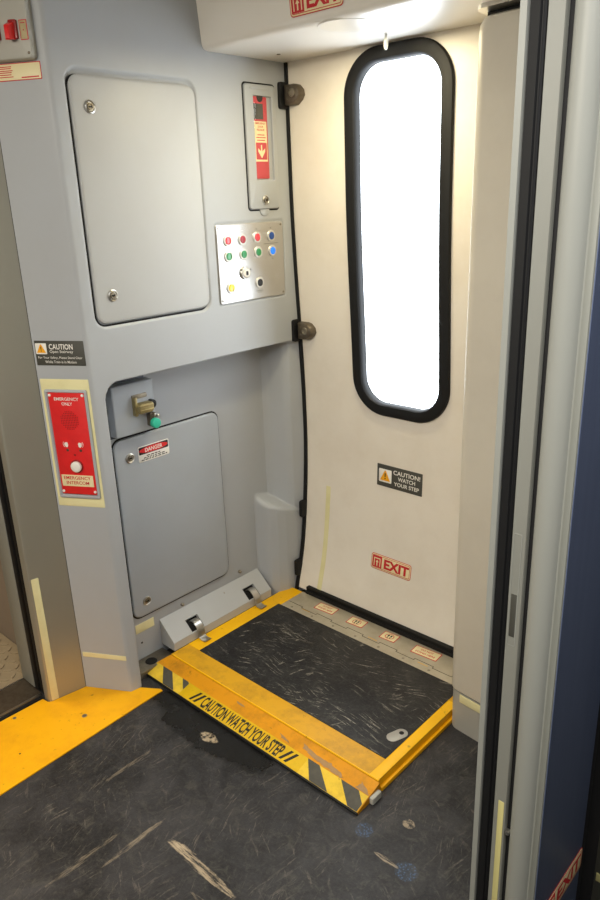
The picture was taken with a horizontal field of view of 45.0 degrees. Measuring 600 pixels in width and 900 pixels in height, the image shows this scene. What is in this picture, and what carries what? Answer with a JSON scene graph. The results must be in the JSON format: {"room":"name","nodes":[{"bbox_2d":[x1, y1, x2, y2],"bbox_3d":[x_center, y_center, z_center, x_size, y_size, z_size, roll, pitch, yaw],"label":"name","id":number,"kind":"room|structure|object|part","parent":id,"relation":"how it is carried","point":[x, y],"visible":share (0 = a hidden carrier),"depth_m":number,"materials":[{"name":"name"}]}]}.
{"room":"transit interior","nodes":[
{"label":"transit interior","id":0,"kind":"room"},
{"bbox_2d":[0,560,16,644],"bbox_3d":[-1.332,-0.360,2.571,1.150,2.150,0.030,15,26,40],"label":"wall","id":1,"kind":"structure","parent":0,"point":[6,625],"depth_m":2.68,"materials":[{"name":"grey metal"}]},
{"bbox_2d":[0,678,42,720],"bbox_3d":[-1.153,0.901,2.190,0.146,0.009,0.750,15,26,40],"label":"sill","id":2,"kind":"structure","parent":1,"relation":"attached to","point":[20,694],"depth_m":2.40,"materials":[{"name":"brown metal"}]},
{"bbox_2d":[0,452,43,691],"bbox_3d":[-0.922,-0.222,2.119,0.131,2.141,0.062,15,26,40],"label":"sliding door","id":3,"kind":"structure","parent":1,"relation":"in","point":[9,553],"depth_m":2.33,"materials":[{"name":"metal"}]},
{"bbox_3d":[-0.940,-0.227,2.134,0.083,2.141,0.062,15,26,40],"label":"door","id":4,"kind":"part","parent":3,"relation":"part of","materials":[{"name":"grey metal"}]},
{"bbox_2d":[0,0,303,691],"bbox_3d":[-0.370,-0.332,2.388,0.145,2.150,0.997,15,26,40],"label":"wall","id":5,"kind":"structure","parent":0,"point":[239,362],"depth_m":2.24,"materials":[{"name":"metal"}]},
{"bbox_2d":[0,0,37,62],"bbox_3d":[-0.730,-1.052,1.758,0.147,0.190,0.050,2,20,12],"label":"switch box","id":6,"kind":"object","parent":5,"relation":"attached to","point":[17,34],"visible":1,"depth_m":1.76,"materials":[{"name":"grey paint"}]},
{"bbox_2d":[3,19,18,39],"bbox_3d":[-0.702,-1.018,1.754,0.023,0.046,0.033,15,26,40],"label":"toggle switch","id":7,"kind":"object","parent":6,"relation":"attached to","point":[10,26],"depth_m":1.75,"materials":[{"name":"red plastic"}]},
{"bbox_2d":[0,61,41,81],"bbox_3d":[-0.716,-0.949,1.818,0.146,0.040,0.001,2,20,12],"label":"instruction label","id":8,"kind":"object","parent":5,"relation":"attached to","point":[20,71],"visible":1,"depth_m":1.81,"materials":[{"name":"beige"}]},
{"bbox_2d":[34,341,85,365],"bbox_3d":[-0.680,-0.274,2.051,0.153,0.071,0.002,2,20,12],"label":"caution sign","id":9,"kind":"object","parent":5,"relation":"attached to","point":[59,353],"visible":1,"depth_m":2.05,"materials":[{"name":"grey plastic"}]},
{"bbox_2d":[40,379,104,507],"bbox_3d":[-0.672,-0.013,2.134,0.153,0.397,0.018,2,20,12],"label":"intercom","id":10,"kind":"object","parent":5,"relation":"attached to","point":[67,402],"visible":1,"depth_m":2.13,"materials":[{"name":"paint"}]},
{"bbox_2d":[60,410,78,430],"bbox_3d":[-0.672,-0.086,2.111,0.062,0.062,0.001,2,20,12],"label":"speaker grille","id":11,"kind":"object","parent":10,"relation":"attached to","point":[69,419],"depth_m":2.11,"materials":[{"name":"red plastic"}]},
{"bbox_3d":[-0.669,-0.016,2.139,0.102,0.316,0.062,15,26,40],"label":"red plate","id":12,"kind":"part","parent":10,"relation":"part of","materials":[{"name":"metal"}]},
{"bbox_3d":[-0.667,0.092,2.173,0.103,0.036,0.001,2,20,12],"label":"label plate","id":13,"kind":"part","parent":10,"relation":"part of","materials":[{"name":"beige plastic"}]},
{"bbox_2d":[82,652,125,660],"bbox_3d":[-0.644,0.679,2.383,0.156,0.017,0.001,2,20,12],"label":"tape","id":14,"kind":"object","parent":5,"relation":"attached to","point":[87,654],"visible":1,"depth_m":2.38,"materials":[{"name":"beige plastic"}]},
{"bbox_2d":[105,375,160,439],"bbox_3d":[-0.530,-0.135,2.260,0.073,0.198,0.206,15,26,40],"label":"box","id":15,"kind":"object","parent":5,"relation":"attached to","point":[130,403],"visible":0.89,"depth_m":2.26,"materials":[{"name":"grey paint"}]},
{"bbox_3d":[-0.505,-0.169,2.271,0.004,0.014,0.056,15,26,40],"label":"name plate","id":16,"kind":"part","parent":15,"relation":"part of","materials":[{"name":"metal"}]},
{"bbox_3d":[-0.488,-0.134,2.280,0.023,0.034,0.060,15,26,40],"label":"latch handle","id":17,"kind":"part","parent":15,"relation":"part of","materials":[{"name":"gold metal"}]},
{"bbox_3d":[-0.471,-0.147,2.305,0.018,0.030,0.030,15,26,40],"label":"knob","id":18,"kind":"part","parent":15,"relation":"part of","materials":[{"name":"gold metal"}]},
{"bbox_2d":[65,74,208,326],"bbox_3d":[-0.443,-0.704,2.080,0.018,0.648,0.422,15,26,40],"label":"access panel","id":19,"kind":"object","parent":5,"relation":"attached to","point":[135,142],"visible":1,"depth_m":2.06,"materials":[{"name":"grey metal"}]},
{"bbox_2d":[87,103,93,110],"bbox_3d":[-0.547,-0.897,1.891,0.004,0.019,0.019,15,26,40],"label":"lock","id":20,"kind":"object","parent":19,"relation":"attached to","point":[90,106],"depth_m":1.89,"materials":[{"name":"metal"}]},
{"bbox_2d":[135,617,153,634],"bbox_3d":[-0.542,0.615,2.532,0.001,0.034,0.077,15,26,40],"label":"tape","id":21,"kind":"object","parent":5,"relation":"attached to","point":[143,626],"visible":1,"depth_m":2.53,"materials":[{"name":"beige plastic"}]},
{"bbox_2d":[111,411,228,618],"bbox_3d":[-0.430,0.225,2.529,0.017,0.656,0.446,15,26,40],"label":"access panel","id":22,"kind":"object","parent":5,"relation":"attached to","point":[172,509],"visible":1,"depth_m":2.51,"materials":[{"name":"grey metal"}]},
{"bbox_2d":[138,438,168,462],"bbox_3d":[-0.483,0.002,2.394,0.001,0.054,0.124,15,26,40],"label":"sticker","id":23,"kind":"object","parent":22,"relation":"attached to","point":[159,448],"visible":1,"depth_m":2.39,"materials":[{"name":"white"}]},
{"bbox_2d":[215,221,284,304],"bbox_3d":[-0.156,-0.629,2.420,0.020,0.248,0.305,15,26,40],"label":"control panel","id":24,"kind":"object","parent":5,"relation":"attached to","point":[250,256],"visible":1,"depth_m":2.41,"materials":[{"name":"metal"}]},
{"bbox_2d":[240,266,249,278],"bbox_3d":[-0.181,-0.587,2.403,0.009,0.042,0.042,15,26,40],"label":"switch","id":25,"kind":"object","parent":24,"relation":"attached to","point":[244,270],"depth_m":2.39,"materials":[{"name":"silver"}]},
{"bbox_2d":[241,81,278,215],"bbox_3d":[-0.123,-0.972,2.354,0.017,0.401,0.146,15,26,40],"label":"box","id":26,"kind":"object","parent":5,"relation":"attached to","point":[263,195],"visible":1,"depth_m":2.34,"materials":[{"name":"paint"}]},
{"bbox_3d":[-0.127,-1.008,2.343,0.004,0.244,0.063,15,26,40],"label":"red handle","id":27,"kind":"part","parent":26,"relation":"part of","materials":[{"name":"red plastic"}]},
{"bbox_2d":[0,589,477,899],"bbox_3d":[-0.576,1.139,1.534,4.500,0.050,3.400,15,26,40],"label":"floor","id":28,"kind":"structure","parent":0,"point":[164,801],"depth_m":1.88,"materials":[{"name":"black rubber"}]},
{"bbox_2d":[0,633,22,688],"bbox_3d":[-1.576,0.768,2.615,1.082,0.008,0.833,15,26,40],"label":"plate","id":29,"kind":"object","parent":28,"relation":"on","point":[10,667],"visible":0.76,"depth_m":2.58,"materials":[{"name":"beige metal"}]},
{"bbox_2d":[0,142,85,701],"bbox_3d":[-0.812,-0.206,2.074,0.052,2.150,0.144,15,26,40],"label":"door frame","id":30,"kind":"structure","parent":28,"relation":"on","point":[24,449],"depth_m":2.16,"materials":[{"name":"metal"}]},
{"bbox_2d":[0,686,162,795],"bbox_3d":[-0.888,0.913,2.134,0.326,0.004,1.023,15,26,40],"label":"floor plate","id":31,"kind":"object","parent":28,"relation":"on","point":[39,734],"visible":1,"depth_m":2.26,"materials":[{"name":"paint"}]},
{"bbox_2d":[139,648,171,679],"bbox_3d":[-0.524,0.750,2.538,0.070,0.022,0.158,15,26,40],"label":"plate","id":32,"kind":"object","parent":28,"relation":"on","point":[162,653],"visible":0.46,"depth_m":2.54,"materials":[{"name":"grey metal"}]},
{"bbox_2d":[145,657,156,664],"bbox_3d":[-0.521,0.738,2.534,0.042,0.001,0.042,15,26,40],"label":"socket hole","id":33,"kind":"object","parent":32,"relation":"in","point":[152,660],"visible":1,"depth_m":2.53,"materials":[{"name":"black"}]},
{"bbox_2d":[146,655,380,815],"bbox_3d":[-0.163,0.837,2.230,0.963,0.035,0.105,15,26,40],"label":"step edge","id":34,"kind":"object","parent":28,"relation":"on","point":[352,789],"visible":0.98,"depth_m":2.15,"materials":[{"name":"yellow paint"}]},
{"bbox_2d":[171,587,452,790],"bbox_3d":[0.087,0.743,2.466,0.914,0.039,0.608,15,26,40],"label":"platform","id":35,"kind":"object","parent":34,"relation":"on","point":[375,711],"depth_m":2.35,"materials":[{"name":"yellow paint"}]},
{"bbox_2d":[160,568,270,650],"bbox_3d":[-0.290,0.598,2.720,0.120,0.099,0.485,15,26,40],"label":"cover","id":36,"kind":"object","parent":35,"relation":"on","point":[179,628],"visible":1,"depth_m":2.70,"materials":[{"name":"metal"}]},
{"bbox_3d":[0.041,0.745,2.421,0.904,0.003,0.481,15,26,40],"label":"border frame","id":37,"kind":"part","parent":35,"relation":"part of","materials":[{"name":"yellow paint"}]},
{"bbox_2d":[281,592,452,683],"bbox_3d":[0.298,0.677,2.585,0.894,0.005,0.128,15,26,40],"label":"plate","id":38,"kind":"object","parent":35,"relation":"on","point":[303,603],"visible":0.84,"depth_m":2.60,"materials":[{"name":"metal"}]},
{"bbox_2d":[314,602,338,614],"bbox_3d":[0.101,0.610,2.790,0.089,0.001,0.047,13,24,37],"label":"floor sticker","id":39,"kind":"object","parent":38,"relation":"on","point":[321,606],"visible":1,"depth_m":2.79,"materials":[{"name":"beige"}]},
{"bbox_2d":[346,616,367,627],"bbox_3d":[0.211,0.640,2.693,0.072,0.001,0.047,13,24,37],"label":"floor sticker","id":40,"kind":"object","parent":38,"relation":"on","point":[354,621],"visible":1,"depth_m":2.69,"materials":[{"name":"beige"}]},
{"bbox_2d":[379,631,399,642],"bbox_3d":[0.321,0.670,2.597,0.064,0.001,0.047,13,24,37],"label":"floor sticker","id":41,"kind":"object","parent":38,"relation":"on","point":[386,635],"visible":1,"depth_m":2.60,"materials":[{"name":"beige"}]},
{"bbox_2d":[410,645,441,661],"bbox_3d":[0.435,0.700,2.497,0.101,0.001,0.047,13,24,37],"label":"floor sticker","id":42,"kind":"object","parent":38,"relation":"on","point":[417,649],"visible":1,"depth_m":2.50,"materials":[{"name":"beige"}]},
{"bbox_3d":[0.285,0.836,2.123,0.068,0.002,0.037,-12,21,-26],"label":"latch plate","id":43,"kind":"part","parent":35,"relation":"part of","materials":[{"name":"silver metal"}]},
{"bbox_2d":[452,8,519,702],"bbox_3d":[0.711,-0.118,1.836,0.495,1.760,0.440,15,26,40],"label":"door frame","id":44,"kind":"structure","parent":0,"point":[499,32],"depth_m":1.77,"materials":[{"name":"paint"}]},
{"bbox_2d":[277,23,481,657],"bbox_3d":[0.322,-0.308,2.355,0.934,2.021,0.116,15,26,40],"label":"door","id":45,"kind":"structure","parent":44,"relation":"in","point":[347,517],"depth_m":2.48,"materials":[{"name":"paint"}]},
{"bbox_3d":[-0.028,-1.155,2.351,0.085,0.080,0.046,15,26,40],"label":"door hinge","id":46,"kind":"part","parent":45,"relation":"part of","materials":[{"name":"metal"}]},
{"bbox_3d":[0.015,-0.430,2.622,0.085,0.080,0.046,15,26,40],"label":"door hinge","id":47,"kind":"part","parent":45,"relation":"part of","materials":[{"name":"metal"}]},
{"bbox_2d":[371,552,410,580],"bbox_3d":[0.331,0.424,2.639,0.176,0.059,0.010,15,26,40],"label":"exit sign","id":48,"kind":"object","parent":45,"relation":"attached to","point":[396,568],"visible":1,"depth_m":2.64,"materials":[{"name":"red"}]},
{"bbox_2d":[377,463,422,496],"bbox_3d":[0.348,0.104,2.541,0.191,0.082,0.004,15,26,40],"label":"caution sign","id":49,"kind":"object","parent":45,"relation":"attached to","point":[395,478],"visible":1,"depth_m":2.54,"materials":[{"name":"grey plastic"}]},
{"bbox_2d":[452,687,479,741],"bbox_3d":[0.747,0.779,2.149,0.491,0.134,0.436,15,26,40],"label":"baseboard","id":50,"kind":"structure","parent":44,"relation":"attached to","point":[465,719],"depth_m":2.15,"materials":[{"name":"grey paint"}]},
{"bbox_2d":[459,694,479,712],"bbox_3d":[0.500,0.743,2.113,0.003,0.026,0.083,-18,25,-38],"label":"tape","id":51,"kind":"object","parent":44,"relation":"attached to","point":[462,699],"visible":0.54,"depth_m":2.12,"materials":[{"name":"beige plastic"}]},
{"bbox_2d":[478,0,519,14],"bbox_3d":[0.677,-0.964,1.542,0.499,0.009,0.444,15,26,40],"label":"trim","id":52,"kind":"structure","parent":44,"relation":"attached to","point":[485,7],"depth_m":1.56,"materials":[{"name":"silver metal"}]},
{"bbox_2d":[488,4,519,15],"bbox_3d":[0.714,-0.124,1.838,0.475,1.776,0.410,15,26,40],"label":"trim","id":53,"kind":"structure","parent":44,"relation":"attached to","point":[517,5],"depth_m":1.57,"materials":[{"name":"black"}]},
{"bbox_2d":[534,227,599,899],"bbox_3d":[0.483,0.058,1.182,0.021,2.150,0.231,15,26,40],"label":"wall","id":54,"kind":"structure","parent":0,"point":[576,701],"depth_m":1.26,"materials":[{"name":"laminate"}]},
{"bbox_2d":[469,0,570,899],"bbox_3d":[0.444,0.032,1.260,0.075,2.150,0.313,15,26,40],"label":"pocket door","id":55,"kind":"structure","parent":54,"relation":"in","point":[543,24],"depth_m":1.11,"materials":[{"name":"grey paint"}]},
{"bbox_2d":[502,0,575,899],"bbox_3d":[0.437,0.050,1.210,0.008,2.150,0.200,15,26,40],"label":"door frame","id":56,"kind":"structure","parent":54,"relation":"attached to","point":[572,5],"depth_m":1.09,"materials":[{"name":"black"}]},
{"bbox_2d":[505,0,599,899],"bbox_3d":[0.472,0.052,1.198,0.059,2.150,0.270,15,26,40],"label":"trim","id":57,"kind":"structure","parent":54,"relation":"attached to","point":[583,105],"depth_m":1.06,"materials":[{"name":"grey paint"}]},
{"bbox_2d":[528,125,599,899],"bbox_3d":[0.409,0.088,1.102,0.011,2.150,0.011,15,26,40],"label":"trim","id":58,"kind":"structure","parent":54,"relation":"attached to","point":[594,224],"depth_m":1.09,"materials":[{"name":"grey paint"}]},
{"bbox_2d":[548,848,582,899],"bbox_3d":[0.540,0.893,1.485,0.001,0.060,0.185,15,26,40],"label":"exit sign","id":59,"kind":"object","parent":54,"relation":"attached to","point":[574,867],"visible":1,"depth_m":1.50,"materials":[{"name":"red plastic"}]},
{"bbox_2d":[575,703,599,899],"bbox_3d":[0.570,0.024,1.270,0.020,2.150,0.025,15,26,40],"label":"trim","id":60,"kind":"structure","parent":54,"relation":"attached to","point":[598,719],"depth_m":1.51,"materials":[{"name":"black"}]},
{"bbox_2d":[579,730,599,899],"bbox_3d":[0.604,0.019,1.279,0.033,2.150,0.044,15,26,40],"label":"trim","id":61,"kind":"structure","parent":54,"relation":"attached to","point":[593,829],"depth_m":1.54,"materials":[{"name":"black"}]},
{"bbox_2d":[591,835,599,899],"bbox_3d":[1.098,0.151,0.848,1.340,2.150,0.040,15,26,40],"label":"wall partition","id":62,"kind":"structure","parent":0,"point":[596,885],"depth_m":1.57,"materials":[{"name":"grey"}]},
{"bbox_2d":[596,873,599,882],"bbox_3d":[0.683,0.933,1.526,0.118,0.022,0.001,15,26,40],"label":"tape","id":63,"kind":"object","parent":62,"relation":"attached to","point":[597,874],"visible":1,"depth_m":1.56,"materials":[{"name":"yellow"}]},
{"bbox_3d":[-0.618,-0.950,0.845,4.500,0.050,3.500,15,26,40],"label":"ceiling","id":64,"kind":"structure","parent":0,"visible":0},
{"bbox_2d":[196,0,487,62],"bbox_3d":[0.150,-1.208,1.942,0.950,0.239,0.414,15,26,40],"label":"panel","id":65,"kind":"object","parent":64,"relation":"attached to","point":[257,29],"visible":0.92,"depth_m":1.95,"materials":[{"name":"white plastic"}]},
{"bbox_2d":[289,0,342,17],"bbox_3d":[0.038,-1.127,1.804,0.176,0.062,0.006,15,26,40],"label":"exit sign","id":66,"kind":"object","parent":65,"relation":"attached to","point":[297,7],"visible":1,"depth_m":1.82,"materials":[{"name":"red"}]},
{"bbox_2d":[317,18,378,32],"bbox_3d":[0.123,-1.096,1.869,0.160,0.003,0.160,13,24,36],"label":"recessed light","id":67,"kind":"object","parent":65,"relation":"attached to","point":[324,25],"depth_m":1.86,"materials":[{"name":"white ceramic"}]}
]}

